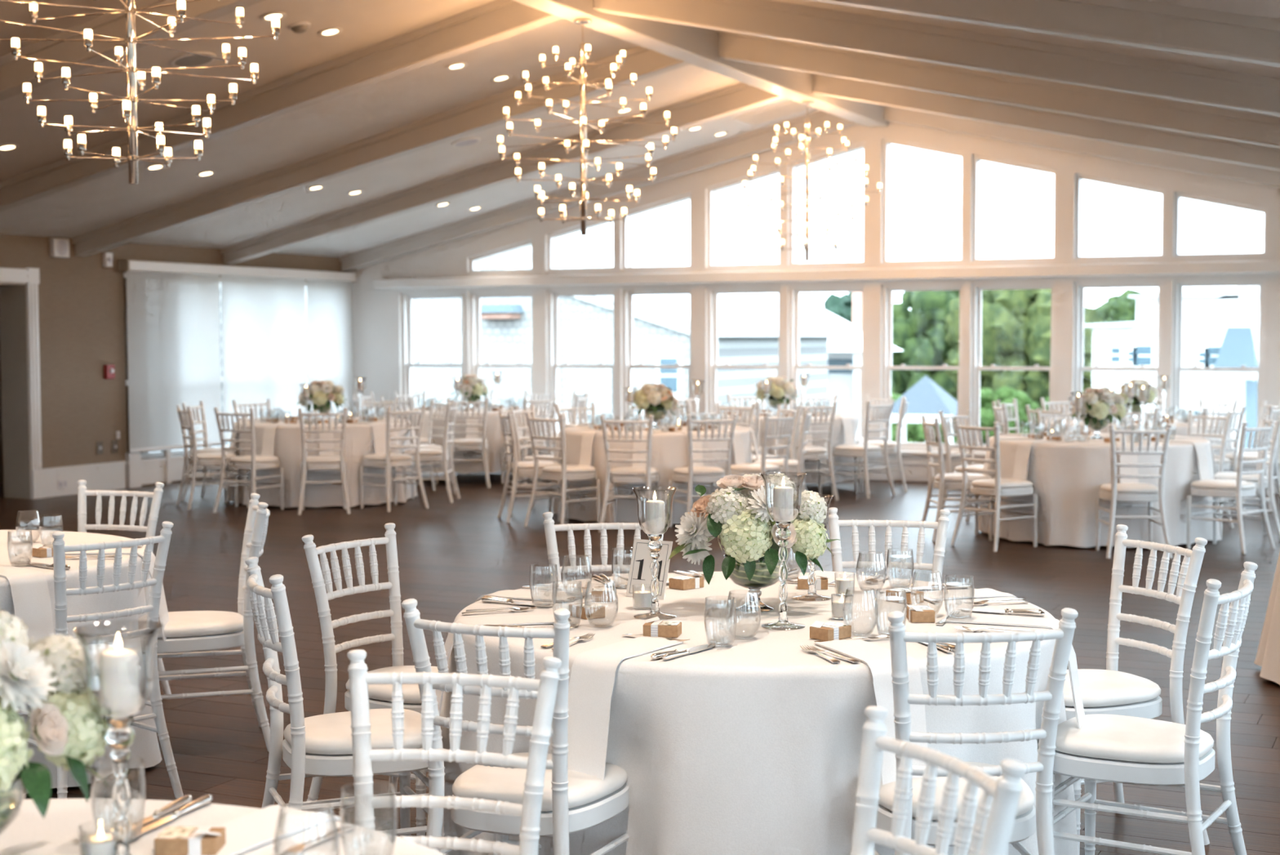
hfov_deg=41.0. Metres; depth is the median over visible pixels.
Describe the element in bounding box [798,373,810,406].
hurricane candle holder
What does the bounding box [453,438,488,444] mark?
cushion
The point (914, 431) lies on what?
shrub
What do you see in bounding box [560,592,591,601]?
fork
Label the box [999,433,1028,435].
napkin
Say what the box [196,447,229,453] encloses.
cushion
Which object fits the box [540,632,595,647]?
fork
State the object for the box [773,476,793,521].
pillar candle
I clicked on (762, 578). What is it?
glass bowl
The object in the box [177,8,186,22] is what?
socket
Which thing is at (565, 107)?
socket
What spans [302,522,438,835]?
banquet chair
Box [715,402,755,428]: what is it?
banquet chair
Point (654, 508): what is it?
pillar candle
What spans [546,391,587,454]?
banquet chair
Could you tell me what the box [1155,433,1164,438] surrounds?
box
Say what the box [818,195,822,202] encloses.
socket
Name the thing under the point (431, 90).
ceiling
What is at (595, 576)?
table knife
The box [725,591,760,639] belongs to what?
wine glass
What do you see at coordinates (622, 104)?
socket
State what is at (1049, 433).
votive candle
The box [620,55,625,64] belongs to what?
socket
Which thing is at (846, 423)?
napkin
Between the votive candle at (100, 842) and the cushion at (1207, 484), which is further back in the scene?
the cushion at (1207, 484)
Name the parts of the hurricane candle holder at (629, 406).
stem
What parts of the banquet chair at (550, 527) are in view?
leg, rail, rail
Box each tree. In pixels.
[816,292,893,323]
[891,289,985,420]
[942,288,1102,415]
[1095,288,1158,323]
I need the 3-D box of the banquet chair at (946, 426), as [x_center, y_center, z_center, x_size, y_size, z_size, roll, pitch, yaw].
[2.655,0.324,13.524,0.448,0.906,0.500,-3,4,-45]
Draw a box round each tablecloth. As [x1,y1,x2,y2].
[0,529,161,793]
[0,798,444,854]
[226,417,417,507]
[396,406,547,473]
[440,571,1079,854]
[552,423,751,524]
[694,411,859,483]
[978,432,1221,547]
[1045,417,1229,471]
[1253,551,1279,684]
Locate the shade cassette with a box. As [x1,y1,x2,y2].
[117,259,356,281]
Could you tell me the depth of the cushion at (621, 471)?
13.19 m
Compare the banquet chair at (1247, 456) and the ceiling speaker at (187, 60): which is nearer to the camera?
the ceiling speaker at (187, 60)
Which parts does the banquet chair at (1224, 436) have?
leg, rail, rail, rail, leg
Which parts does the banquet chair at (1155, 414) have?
rail, rail, leg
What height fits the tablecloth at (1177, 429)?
0.620 m
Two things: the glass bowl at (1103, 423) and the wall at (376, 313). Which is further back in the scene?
the wall at (376, 313)
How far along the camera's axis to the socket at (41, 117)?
7.52 m
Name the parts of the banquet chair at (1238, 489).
leg, leg, seat frame, leg, rail, rail, rail, rail, leg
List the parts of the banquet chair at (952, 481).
leg, rail, rail, rail, rail, leg, seat frame, leg, leg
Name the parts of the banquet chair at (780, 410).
leg, rail, leg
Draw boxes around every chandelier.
[0,0,279,184]
[497,17,676,235]
[742,100,881,261]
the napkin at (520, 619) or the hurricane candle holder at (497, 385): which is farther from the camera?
the hurricane candle holder at (497, 385)
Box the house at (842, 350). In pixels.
[740,291,903,437]
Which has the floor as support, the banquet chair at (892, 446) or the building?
the banquet chair at (892, 446)
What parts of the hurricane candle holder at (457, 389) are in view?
stem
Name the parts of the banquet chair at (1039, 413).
leg, rail, rail, leg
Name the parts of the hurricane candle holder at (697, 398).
stem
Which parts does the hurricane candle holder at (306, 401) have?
stem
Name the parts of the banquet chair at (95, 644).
leg, rail, rail, seat frame, rail, rail, leg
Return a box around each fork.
[65,555,114,557]
[65,555,114,559]
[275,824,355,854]
[461,606,532,614]
[466,605,536,611]
[521,585,582,589]
[532,583,588,589]
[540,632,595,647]
[551,634,594,649]
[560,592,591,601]
[622,633,689,641]
[672,570,704,577]
[686,569,713,577]
[786,579,835,585]
[800,644,839,662]
[806,645,859,662]
[813,634,887,641]
[864,573,881,582]
[865,575,893,583]
[923,595,940,603]
[935,610,959,624]
[954,626,1007,631]
[962,626,1032,631]
[963,600,1029,604]
[966,597,1025,603]
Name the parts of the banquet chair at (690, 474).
leg, leg, seat frame, rail, rail, rail, rail, leg, leg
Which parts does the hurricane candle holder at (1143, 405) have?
stem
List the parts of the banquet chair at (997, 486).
leg, rail, rail, rail, rail, leg, seat frame, leg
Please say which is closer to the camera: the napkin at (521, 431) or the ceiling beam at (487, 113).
the ceiling beam at (487, 113)
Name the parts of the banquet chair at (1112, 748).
leg, leg, seat frame, leg, rail, rail, rail, rail, leg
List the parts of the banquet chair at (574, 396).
leg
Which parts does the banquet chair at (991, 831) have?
leg, rail, rail, leg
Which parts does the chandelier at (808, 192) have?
lamp arm, lamp arm, lamp arm, lamp arm, lamp arm, lamp arm, lamp arm, lamp arm, lamp arm, lamp arm, lamp arm, lamp arm, rod, lamp arm, lamp arm, lamp arm, lamp arm, lamp arm, lamp arm, lamp arm, lamp arm, lamp arm, lamp arm, lamp arm, lamp arm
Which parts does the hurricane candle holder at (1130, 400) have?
stem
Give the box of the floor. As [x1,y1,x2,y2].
[0,471,1279,854]
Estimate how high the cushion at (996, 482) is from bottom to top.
0.049 m
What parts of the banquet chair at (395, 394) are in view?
leg, rail, leg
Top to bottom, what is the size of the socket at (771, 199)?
0.058 m
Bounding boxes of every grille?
[57,240,66,255]
[174,54,212,66]
[454,139,478,146]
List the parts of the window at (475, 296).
sash, sash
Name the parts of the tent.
post, post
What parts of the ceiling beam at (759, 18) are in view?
moulding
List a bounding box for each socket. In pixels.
[11,45,19,60]
[22,90,31,104]
[30,9,37,22]
[35,70,42,83]
[37,114,45,127]
[62,75,70,89]
[63,147,71,160]
[64,123,72,136]
[77,142,86,155]
[84,37,93,52]
[89,101,97,113]
[112,155,119,167]
[115,53,122,66]
[122,108,131,122]
[137,78,145,90]
[151,75,160,88]
[155,129,163,137]
[156,143,164,156]
[164,155,172,167]
[168,24,175,36]
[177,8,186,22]
[191,113,199,126]
[194,147,202,161]
[203,125,210,137]
[207,102,214,114]
[222,51,230,63]
[229,91,237,104]
[236,15,244,27]
[238,55,246,69]
[250,71,257,84]
[271,26,279,39]
[497,141,502,146]
[499,151,504,159]
[503,112,508,121]
[506,128,512,136]
[514,159,519,167]
[515,97,520,106]
[515,173,520,182]
[523,76,528,85]
[525,89,531,98]
[534,191,540,199]
[535,124,540,133]
[538,168,544,177]
[538,196,543,204]
[538,213,543,222]
[540,59,545,68]
[543,84,548,90]
[546,105,551,114]
[553,52,558,61]
[555,180,560,187]
[560,209,564,218]
[563,105,568,113]
[564,145,569,153]
[565,68,570,77]
[569,188,574,197]
[570,63,574,71]
[581,122,586,131]
[583,145,588,154]
[585,49,590,58]
[595,163,599,171]
[595,209,600,217]
[599,124,604,133]
[606,87,611,96]
[606,180,611,187]
[608,214,613,222]
[610,69,616,78]
[616,168,622,177]
[617,61,622,70]
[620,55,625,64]
[620,102,625,111]
[622,213,626,221]
[626,191,631,199]
[631,79,635,88]
[634,194,639,203]
[640,108,645,117]
[645,159,650,167]
[646,92,652,101]
[648,148,653,157]
[650,173,655,182]
[662,141,667,149]
[664,116,669,125]
[671,132,676,141]
[769,197,773,204]
[784,126,788,133]
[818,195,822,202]
[841,141,845,147]
[853,157,857,164]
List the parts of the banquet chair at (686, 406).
rail, leg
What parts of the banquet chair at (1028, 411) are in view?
leg, rail, rail, leg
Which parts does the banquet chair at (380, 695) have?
leg, rail, rail, rail, rail, seat frame, leg, leg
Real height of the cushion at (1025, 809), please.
0.049 m
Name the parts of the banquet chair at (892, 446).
leg, seat frame, leg, leg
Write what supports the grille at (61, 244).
attached to the wall speaker at (59, 247)
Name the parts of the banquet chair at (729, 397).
leg, rail, leg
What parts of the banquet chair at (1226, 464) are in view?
leg, rail, seat frame, rail, rail, rail, leg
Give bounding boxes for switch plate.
[96,440,102,454]
[111,440,118,453]
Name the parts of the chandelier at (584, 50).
bulb, bulb, bulb, bulb, bulb, bulb, bulb, bulb, bulb, bulb, bulb, lamp arm, bulb, bulb, lamp arm, bulb, bulb, lamp arm, lamp arm, bulb, lamp arm, lamp arm, lamp arm, bulb, lamp arm, lamp arm, bulb, lamp arm, lamp arm, lamp arm, lamp arm, lamp arm, lamp arm, lamp arm, bulb, lamp arm, bulb, bulb, lamp arm, bulb, bulb, rod, bulb, bulb, bulb, lamp arm, bulb, lamp arm, lamp arm, lamp arm, lamp arm, lamp arm, lamp arm, lamp arm, bulb, lamp arm, bulb, bulb, lamp arm, lamp arm, lamp arm, lamp arm, lamp arm, bulb, lamp arm, bulb, bulb, bulb, lamp arm, lamp arm, bulb, lamp arm, bulb, bulb, bulb, bulb, bulb, bulb, bulb, bulb, bulb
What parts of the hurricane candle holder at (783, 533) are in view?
stem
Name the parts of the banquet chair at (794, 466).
seat frame, leg, leg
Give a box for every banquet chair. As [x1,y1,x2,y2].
[17,520,183,798]
[77,480,171,694]
[137,493,270,751]
[176,404,238,509]
[181,401,229,501]
[213,407,284,512]
[231,398,271,422]
[244,556,444,836]
[297,407,350,515]
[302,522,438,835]
[347,648,561,854]
[351,394,365,416]
[355,391,375,416]
[359,397,398,417]
[360,405,428,511]
[379,396,438,484]
[393,390,426,410]
[401,598,628,854]
[403,401,460,502]
[410,398,456,493]
[445,396,490,488]
[460,389,493,406]
[497,408,560,522]
[501,395,556,484]
[503,390,554,471]
[507,404,557,513]
[524,412,599,526]
[538,393,589,479]
[542,511,665,582]
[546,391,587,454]
[555,402,595,430]
[598,414,661,532]
[631,403,673,423]
[665,400,690,422]
[669,413,737,526]
[673,394,697,423]
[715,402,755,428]
[716,401,769,454]
[725,410,795,480]
[726,393,764,412]
[751,404,802,492]
[752,407,812,493]
[782,401,838,500]
[800,392,838,412]
[828,506,950,582]
[831,399,895,497]
[835,394,893,484]
[849,705,1026,854]
[857,396,907,492]
[873,607,1078,854]
[918,415,992,541]
[938,409,983,520]
[950,418,1037,551]
[991,401,1008,434]
[995,398,1020,433]
[1025,404,1065,433]
[1036,408,1086,432]
[1040,397,1071,419]
[1052,560,1257,854]
[1062,524,1209,854]
[1095,423,1172,558]
[1108,407,1159,430]
[1124,396,1160,417]
[1186,419,1275,554]
[1187,409,1233,528]
[1198,397,1238,470]
[1201,406,1246,515]
[1213,413,1279,540]
[1223,404,1279,509]
[1229,400,1279,502]
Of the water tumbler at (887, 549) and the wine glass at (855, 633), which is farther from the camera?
the water tumbler at (887, 549)
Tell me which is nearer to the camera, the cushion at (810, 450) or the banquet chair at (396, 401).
the cushion at (810, 450)
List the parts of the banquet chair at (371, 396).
leg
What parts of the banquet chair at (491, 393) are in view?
leg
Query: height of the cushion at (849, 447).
0.049 m
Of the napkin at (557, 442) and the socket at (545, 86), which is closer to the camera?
the socket at (545, 86)
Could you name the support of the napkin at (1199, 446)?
hanging from the tablecloth at (1067, 476)
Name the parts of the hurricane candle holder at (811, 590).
stem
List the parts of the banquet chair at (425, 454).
leg, leg, seat frame, leg, leg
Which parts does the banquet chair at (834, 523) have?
leg, rail, rail, leg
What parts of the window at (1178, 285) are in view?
sash, sash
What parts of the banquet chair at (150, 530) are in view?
leg, rail, rail, leg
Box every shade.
[125,271,221,452]
[221,275,306,439]
[306,279,353,417]
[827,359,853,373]
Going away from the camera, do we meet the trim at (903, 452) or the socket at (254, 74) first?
the socket at (254, 74)
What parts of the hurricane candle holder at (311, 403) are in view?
stem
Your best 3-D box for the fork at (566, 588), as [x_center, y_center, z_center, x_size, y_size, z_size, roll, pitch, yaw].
[-0.265,0.483,5.185,0.196,0.008,0.025,1,3,18]
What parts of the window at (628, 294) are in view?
sash, sash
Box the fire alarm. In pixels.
[103,364,115,378]
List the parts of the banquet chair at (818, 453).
leg, seat frame, rail, rail, rail, rail, leg, leg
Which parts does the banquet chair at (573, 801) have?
leg, rail, rail, rail, rail, leg, seat frame, leg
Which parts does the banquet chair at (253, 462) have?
leg, rail, rail, rail, rail, leg, leg, seat frame, leg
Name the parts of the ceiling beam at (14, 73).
moulding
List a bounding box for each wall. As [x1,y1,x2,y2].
[0,233,349,488]
[0,277,148,483]
[349,121,1279,472]
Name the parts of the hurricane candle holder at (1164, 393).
stem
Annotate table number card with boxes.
[625,538,672,599]
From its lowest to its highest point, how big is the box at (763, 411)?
0.042 m
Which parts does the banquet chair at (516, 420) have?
leg, rail, rail, rail, rail, leg, leg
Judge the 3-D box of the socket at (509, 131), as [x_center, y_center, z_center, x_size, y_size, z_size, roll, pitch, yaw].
[-0.857,-1.945,11.293,0.034,0.058,0.034,-2,3,-29]
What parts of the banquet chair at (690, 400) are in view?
rail, rail, leg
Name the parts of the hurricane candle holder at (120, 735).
stem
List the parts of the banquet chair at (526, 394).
rail, leg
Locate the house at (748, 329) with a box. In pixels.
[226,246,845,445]
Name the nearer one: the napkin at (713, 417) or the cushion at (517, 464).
the cushion at (517, 464)
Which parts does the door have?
head casing, casing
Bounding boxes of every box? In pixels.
[31,543,53,557]
[102,252,112,266]
[154,825,226,854]
[266,417,278,422]
[285,418,297,422]
[290,414,298,419]
[317,418,328,423]
[346,417,357,422]
[362,416,373,419]
[368,416,377,421]
[492,406,502,410]
[568,599,604,619]
[591,584,615,601]
[594,424,606,429]
[608,425,622,431]
[638,426,648,431]
[643,616,681,637]
[668,426,681,431]
[668,573,703,590]
[694,425,704,430]
[707,423,715,428]
[760,408,769,413]
[797,575,828,589]
[809,620,851,639]
[811,411,819,416]
[885,587,924,604]
[906,604,934,622]
[1028,432,1042,439]
[1036,430,1047,435]
[1046,434,1061,440]
[1076,429,1090,435]
[1104,435,1119,442]
[1128,417,1137,423]
[1151,435,1155,440]
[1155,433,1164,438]
[1161,418,1173,423]
[1164,415,1173,419]
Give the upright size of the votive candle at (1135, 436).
0.064 m
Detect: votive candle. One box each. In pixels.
[78,824,122,854]
[284,415,290,420]
[346,413,353,418]
[631,584,653,608]
[675,419,682,424]
[675,422,682,430]
[831,593,853,619]
[834,572,855,595]
[1048,430,1056,435]
[1129,433,1137,440]
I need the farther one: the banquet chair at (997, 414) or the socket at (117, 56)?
the banquet chair at (997, 414)
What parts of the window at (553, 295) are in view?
sash, sash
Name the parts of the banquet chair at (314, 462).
leg, leg, rail, rail, seat frame, rail, rail, leg, leg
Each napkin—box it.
[0,564,53,647]
[65,547,169,640]
[151,804,346,854]
[229,422,271,453]
[240,419,266,421]
[261,422,297,455]
[319,422,333,455]
[352,422,386,453]
[376,419,415,448]
[420,410,445,437]
[435,613,555,715]
[466,410,478,438]
[475,589,584,602]
[502,409,523,436]
[516,408,549,426]
[553,428,597,462]
[564,425,594,427]
[568,635,683,780]
[578,430,617,466]
[611,573,670,584]
[632,431,655,466]
[673,430,703,466]
[692,413,724,423]
[701,429,745,464]
[708,415,740,424]
[715,426,758,460]
[751,416,770,446]
[788,569,853,582]
[798,416,812,446]
[813,638,928,784]
[817,415,853,444]
[830,413,864,435]
[923,587,1018,600]
[945,613,1085,728]
[982,437,1034,475]
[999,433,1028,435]
[1013,440,1059,479]
[1044,420,1080,430]
[1072,422,1082,430]
[1109,441,1137,483]
[1129,422,1145,429]
[1159,440,1209,479]
[1167,422,1201,436]
[1169,436,1216,474]
[1192,421,1234,453]
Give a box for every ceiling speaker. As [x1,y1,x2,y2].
[170,51,216,67]
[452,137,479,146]
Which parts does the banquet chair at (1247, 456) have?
seat frame, leg, rail, leg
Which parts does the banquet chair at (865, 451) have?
leg, leg, seat frame, leg, rail, rail, rail, rail, leg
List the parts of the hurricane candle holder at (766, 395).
stem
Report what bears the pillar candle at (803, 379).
in the hurricane candle holder at (804, 388)
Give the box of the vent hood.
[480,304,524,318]
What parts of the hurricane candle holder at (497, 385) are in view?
stem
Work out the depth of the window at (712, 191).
18.62 m
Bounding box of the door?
[0,267,44,498]
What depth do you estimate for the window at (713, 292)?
18.70 m
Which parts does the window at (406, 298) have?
sash, sash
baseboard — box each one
[41,460,126,497]
[547,452,1279,493]
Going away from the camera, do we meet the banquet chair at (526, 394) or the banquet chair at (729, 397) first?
the banquet chair at (729, 397)
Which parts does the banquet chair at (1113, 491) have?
leg, leg, seat frame, rail, rail, rail, rail, leg, leg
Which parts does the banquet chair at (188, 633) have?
leg, seat frame, leg, rail, leg, rail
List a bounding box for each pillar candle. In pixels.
[98,632,138,716]
[302,385,309,397]
[357,377,363,391]
[455,377,460,388]
[494,372,499,382]
[626,388,633,402]
[644,491,664,533]
[694,382,701,395]
[764,380,769,391]
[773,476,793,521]
[801,374,806,386]
[1074,393,1082,408]
[1127,383,1133,396]
[1139,385,1146,400]
[1160,376,1167,389]
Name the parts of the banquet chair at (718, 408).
leg, rail, rail, leg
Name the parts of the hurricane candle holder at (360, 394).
stem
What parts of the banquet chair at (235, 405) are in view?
leg, rail, rail, leg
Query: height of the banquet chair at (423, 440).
0.906 m
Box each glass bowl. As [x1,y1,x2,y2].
[0,777,25,834]
[644,410,665,421]
[724,554,783,588]
[768,399,786,408]
[1087,417,1109,430]
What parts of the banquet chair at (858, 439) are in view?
leg, rail, leg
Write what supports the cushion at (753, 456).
on the banquet chair at (780, 410)
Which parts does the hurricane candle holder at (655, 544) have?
stem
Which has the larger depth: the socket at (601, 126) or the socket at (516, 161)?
the socket at (601, 126)
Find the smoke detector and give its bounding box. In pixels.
[288,22,311,33]
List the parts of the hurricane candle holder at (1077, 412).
stem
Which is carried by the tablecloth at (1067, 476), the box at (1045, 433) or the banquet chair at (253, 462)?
the box at (1045, 433)
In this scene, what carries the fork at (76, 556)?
on the tablecloth at (145, 746)
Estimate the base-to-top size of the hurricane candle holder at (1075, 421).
0.300 m
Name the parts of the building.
pane, pane, pane, pane, pane, pane, pane, pane, pane, pane, pane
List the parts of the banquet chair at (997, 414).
leg, rail, leg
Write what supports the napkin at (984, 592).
hanging from the tablecloth at (751, 746)
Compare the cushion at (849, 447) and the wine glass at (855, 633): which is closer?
the wine glass at (855, 633)
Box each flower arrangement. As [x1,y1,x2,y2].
[0,609,110,834]
[296,379,346,419]
[450,373,488,409]
[631,382,683,428]
[667,472,839,611]
[755,376,799,414]
[1068,386,1129,438]
[1118,378,1160,419]
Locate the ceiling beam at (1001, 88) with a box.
[717,30,1279,148]
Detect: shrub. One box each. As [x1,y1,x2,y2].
[890,392,942,442]
[935,431,957,443]
[954,386,1038,444]
[1031,395,1048,431]
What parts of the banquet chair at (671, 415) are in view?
leg, leg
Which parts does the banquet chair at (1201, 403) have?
leg, rail, leg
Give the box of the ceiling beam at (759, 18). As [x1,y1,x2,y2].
[592,0,1279,115]
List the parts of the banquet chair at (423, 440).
leg, rail, leg, leg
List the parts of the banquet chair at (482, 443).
leg, rail, rail, rail, rail, seat frame, leg, leg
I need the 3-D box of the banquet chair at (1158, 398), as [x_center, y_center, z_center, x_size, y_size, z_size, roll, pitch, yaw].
[4.744,0.170,16.330,0.448,0.906,0.500,1,3,17]
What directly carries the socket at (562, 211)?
attached to the chandelier at (584, 50)
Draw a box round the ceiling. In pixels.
[0,0,1279,257]
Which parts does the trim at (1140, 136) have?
moulding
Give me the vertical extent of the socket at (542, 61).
0.058 m
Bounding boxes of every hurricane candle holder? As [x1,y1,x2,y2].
[72,620,162,854]
[299,383,312,422]
[309,400,315,420]
[353,377,367,421]
[452,377,463,410]
[453,380,461,408]
[491,371,502,407]
[622,386,637,430]
[632,486,677,619]
[636,408,648,426]
[690,379,704,428]
[753,383,760,413]
[760,379,773,416]
[760,471,806,630]
[791,493,833,600]
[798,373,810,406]
[1067,396,1082,436]
[1070,391,1087,439]
[1123,382,1137,422]
[1134,383,1151,439]
[1157,375,1171,420]
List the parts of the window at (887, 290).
sash, sash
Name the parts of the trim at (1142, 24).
moulding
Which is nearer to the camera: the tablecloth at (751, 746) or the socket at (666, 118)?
the tablecloth at (751, 746)
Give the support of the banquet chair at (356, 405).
on the floor
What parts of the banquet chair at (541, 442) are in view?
leg, leg, seat frame, leg, rail, rail, leg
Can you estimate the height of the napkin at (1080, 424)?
0.320 m
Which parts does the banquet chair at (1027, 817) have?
leg, seat frame, rail, rail, rail, rail, leg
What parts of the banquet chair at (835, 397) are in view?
leg, rail, leg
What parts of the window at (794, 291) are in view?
sash, sash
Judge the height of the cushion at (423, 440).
0.049 m
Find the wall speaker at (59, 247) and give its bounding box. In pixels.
[49,238,69,257]
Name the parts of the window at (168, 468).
post, sill, apron post, apron panel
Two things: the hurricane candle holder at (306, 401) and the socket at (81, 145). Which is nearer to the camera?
the socket at (81, 145)
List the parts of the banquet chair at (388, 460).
leg, seat frame, leg, leg, rail, rail, rail, rail, leg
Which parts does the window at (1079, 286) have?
sash, sash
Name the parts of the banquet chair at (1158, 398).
leg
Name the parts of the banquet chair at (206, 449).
leg, rail, rail, rail, rail, leg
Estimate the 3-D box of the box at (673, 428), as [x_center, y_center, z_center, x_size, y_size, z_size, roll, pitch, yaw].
[0.281,0.010,13.893,0.096,0.042,0.066,-3,4,-42]
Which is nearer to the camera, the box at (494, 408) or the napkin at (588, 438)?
the napkin at (588, 438)
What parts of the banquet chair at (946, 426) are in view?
leg, rail, rail, rail, rail, leg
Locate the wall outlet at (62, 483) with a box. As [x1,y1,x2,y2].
[57,479,67,488]
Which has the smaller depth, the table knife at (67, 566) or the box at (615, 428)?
the table knife at (67, 566)
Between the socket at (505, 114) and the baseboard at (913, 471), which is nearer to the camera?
the socket at (505, 114)
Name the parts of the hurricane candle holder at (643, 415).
stem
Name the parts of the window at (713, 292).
sash, sash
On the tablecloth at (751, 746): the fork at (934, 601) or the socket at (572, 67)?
the fork at (934, 601)
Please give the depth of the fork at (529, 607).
4.74 m
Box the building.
[1084,285,1259,448]
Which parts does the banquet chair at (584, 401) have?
seat frame, leg, rail, leg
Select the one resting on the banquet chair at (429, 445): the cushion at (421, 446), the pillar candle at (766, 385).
the cushion at (421, 446)
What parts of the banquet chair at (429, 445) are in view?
leg, rail, rail, rail, rail, leg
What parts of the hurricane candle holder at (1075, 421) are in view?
stem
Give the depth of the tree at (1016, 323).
55.99 m
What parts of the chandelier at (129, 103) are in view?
bulb, bulb, bulb, bulb, bulb, lamp arm, lamp arm, lamp arm, bulb, bulb, bulb, lamp arm, lamp arm, lamp arm, bulb, lamp arm, lamp arm, bulb, bulb, lamp arm, lamp arm, lamp arm, lamp arm, lamp arm, lamp arm, bulb, bulb, lamp arm, bulb, rod, bulb, lamp arm, lamp arm, lamp arm, lamp arm, lamp arm, lamp arm, bulb, bulb, bulb, lamp arm, lamp arm, lamp arm, bulb, bulb, lamp arm, lamp arm, bulb, lamp arm, lamp arm, lamp arm, lamp arm, lamp arm, bulb, bulb, lamp arm, bulb, bulb, bulb, bulb, bulb, bulb, bulb, bulb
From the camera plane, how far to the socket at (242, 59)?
7.58 m
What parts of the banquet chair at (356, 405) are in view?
leg, leg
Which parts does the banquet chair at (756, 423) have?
leg, rail, rail, leg, seat frame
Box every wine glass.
[15,510,41,542]
[273,803,339,854]
[561,555,591,595]
[584,581,618,627]
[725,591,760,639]
[842,587,878,635]
[855,551,886,592]
[910,570,943,614]
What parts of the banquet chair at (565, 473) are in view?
leg, rail, rail, rail, rail, leg, leg, seat frame, leg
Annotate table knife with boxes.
[27,563,53,568]
[29,562,70,568]
[122,794,191,834]
[130,793,213,838]
[481,596,551,605]
[484,595,537,604]
[484,624,570,627]
[591,573,619,586]
[599,573,620,584]
[650,644,707,659]
[662,644,715,660]
[782,568,799,575]
[903,582,962,588]
[909,582,969,589]
[922,642,951,653]
[936,642,955,650]
[958,608,1041,611]
[960,608,1044,616]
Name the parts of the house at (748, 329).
pane, pane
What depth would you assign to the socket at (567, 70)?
11.33 m
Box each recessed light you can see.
[0,143,19,151]
[145,164,165,170]
[195,170,216,177]
[260,12,287,22]
[306,185,324,191]
[317,27,342,36]
[346,190,364,195]
[435,202,450,207]
[445,62,467,70]
[467,206,482,211]
[490,75,511,82]
[615,107,634,114]
[686,125,703,131]
[712,131,728,137]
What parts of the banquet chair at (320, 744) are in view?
rail, leg, rail, rail, rail, leg, seat frame, leg, leg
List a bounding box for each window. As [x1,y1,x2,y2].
[124,272,307,488]
[401,291,462,407]
[469,240,532,272]
[470,290,533,405]
[547,217,613,271]
[547,288,614,431]
[622,193,690,269]
[622,288,691,420]
[707,167,780,266]
[707,286,780,413]
[789,142,865,265]
[789,284,864,437]
[881,283,963,451]
[882,137,964,263]
[971,281,1055,452]
[972,155,1057,261]
[1073,280,1164,417]
[1075,173,1164,258]
[1171,278,1266,440]
[1173,191,1267,257]
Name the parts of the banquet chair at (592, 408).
leg, rail, rail, leg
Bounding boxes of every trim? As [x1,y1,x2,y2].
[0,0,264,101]
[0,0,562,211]
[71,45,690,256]
[220,82,786,264]
[339,110,859,271]
[373,259,1279,288]
[512,0,888,127]
[553,444,1279,465]
[808,0,1279,66]
[812,73,1279,170]
[884,105,1279,187]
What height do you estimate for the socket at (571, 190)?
0.058 m
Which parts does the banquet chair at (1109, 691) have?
leg, seat frame, leg, rail, rail, rail, rail, leg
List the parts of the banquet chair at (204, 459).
leg, rail, rail, rail, rail, leg, seat frame, leg, leg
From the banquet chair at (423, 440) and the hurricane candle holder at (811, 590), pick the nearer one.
the hurricane candle holder at (811, 590)
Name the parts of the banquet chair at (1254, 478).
leg, seat frame, leg, leg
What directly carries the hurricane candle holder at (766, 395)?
on the tablecloth at (838, 435)
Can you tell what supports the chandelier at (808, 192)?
hanging from the ceiling
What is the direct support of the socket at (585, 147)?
attached to the chandelier at (584, 50)
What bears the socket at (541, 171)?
attached to the chandelier at (584, 50)
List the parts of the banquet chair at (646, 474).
leg, leg, rail, rail, rail, rail, seat frame, leg, leg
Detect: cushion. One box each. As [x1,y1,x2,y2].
[86,643,139,675]
[137,610,243,637]
[188,452,236,459]
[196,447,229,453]
[228,455,279,462]
[283,707,422,754]
[301,455,345,463]
[345,665,438,703]
[363,453,412,461]
[403,448,448,455]
[410,444,441,448]
[415,437,435,443]
[452,752,627,811]
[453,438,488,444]
[508,437,546,443]
[510,460,560,469]
[523,454,557,462]
[541,433,558,439]
[541,464,595,473]
[610,466,658,475]
[672,466,724,475]
[730,462,780,471]
[751,446,768,453]
[751,454,783,462]
[752,458,797,466]
[788,446,827,453]
[834,444,880,451]
[855,436,879,443]
[857,440,896,447]
[878,760,1034,820]
[934,472,991,482]
[954,464,983,473]
[971,477,1033,488]
[1054,713,1213,762]
[1062,668,1160,706]
[1099,482,1158,493]
[1190,479,1255,489]
[1213,457,1230,463]
[1213,471,1266,481]
[1224,452,1270,460]
[1229,448,1257,453]
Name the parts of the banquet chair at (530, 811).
leg, rail, rail, rail, rail, leg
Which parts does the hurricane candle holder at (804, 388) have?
stem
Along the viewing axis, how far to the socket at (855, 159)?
15.75 m
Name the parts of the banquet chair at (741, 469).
seat frame, leg, rail, rail, rail, rail, leg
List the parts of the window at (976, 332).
sash, sash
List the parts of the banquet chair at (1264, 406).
leg, rail, leg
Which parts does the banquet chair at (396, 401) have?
leg, rail, leg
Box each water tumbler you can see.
[7,529,32,566]
[39,514,62,546]
[90,759,146,841]
[339,784,397,854]
[529,564,558,607]
[551,581,582,626]
[611,548,632,587]
[703,596,737,646]
[874,589,906,637]
[886,549,913,588]
[943,575,974,618]
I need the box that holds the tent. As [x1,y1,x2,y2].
[890,375,957,443]
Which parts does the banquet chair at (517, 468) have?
rail, leg, rail, rail, rail, leg, seat frame, leg, leg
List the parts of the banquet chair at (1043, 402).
leg, rail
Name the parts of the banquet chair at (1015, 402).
leg, rail, rail, leg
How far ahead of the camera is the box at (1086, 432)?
13.20 m

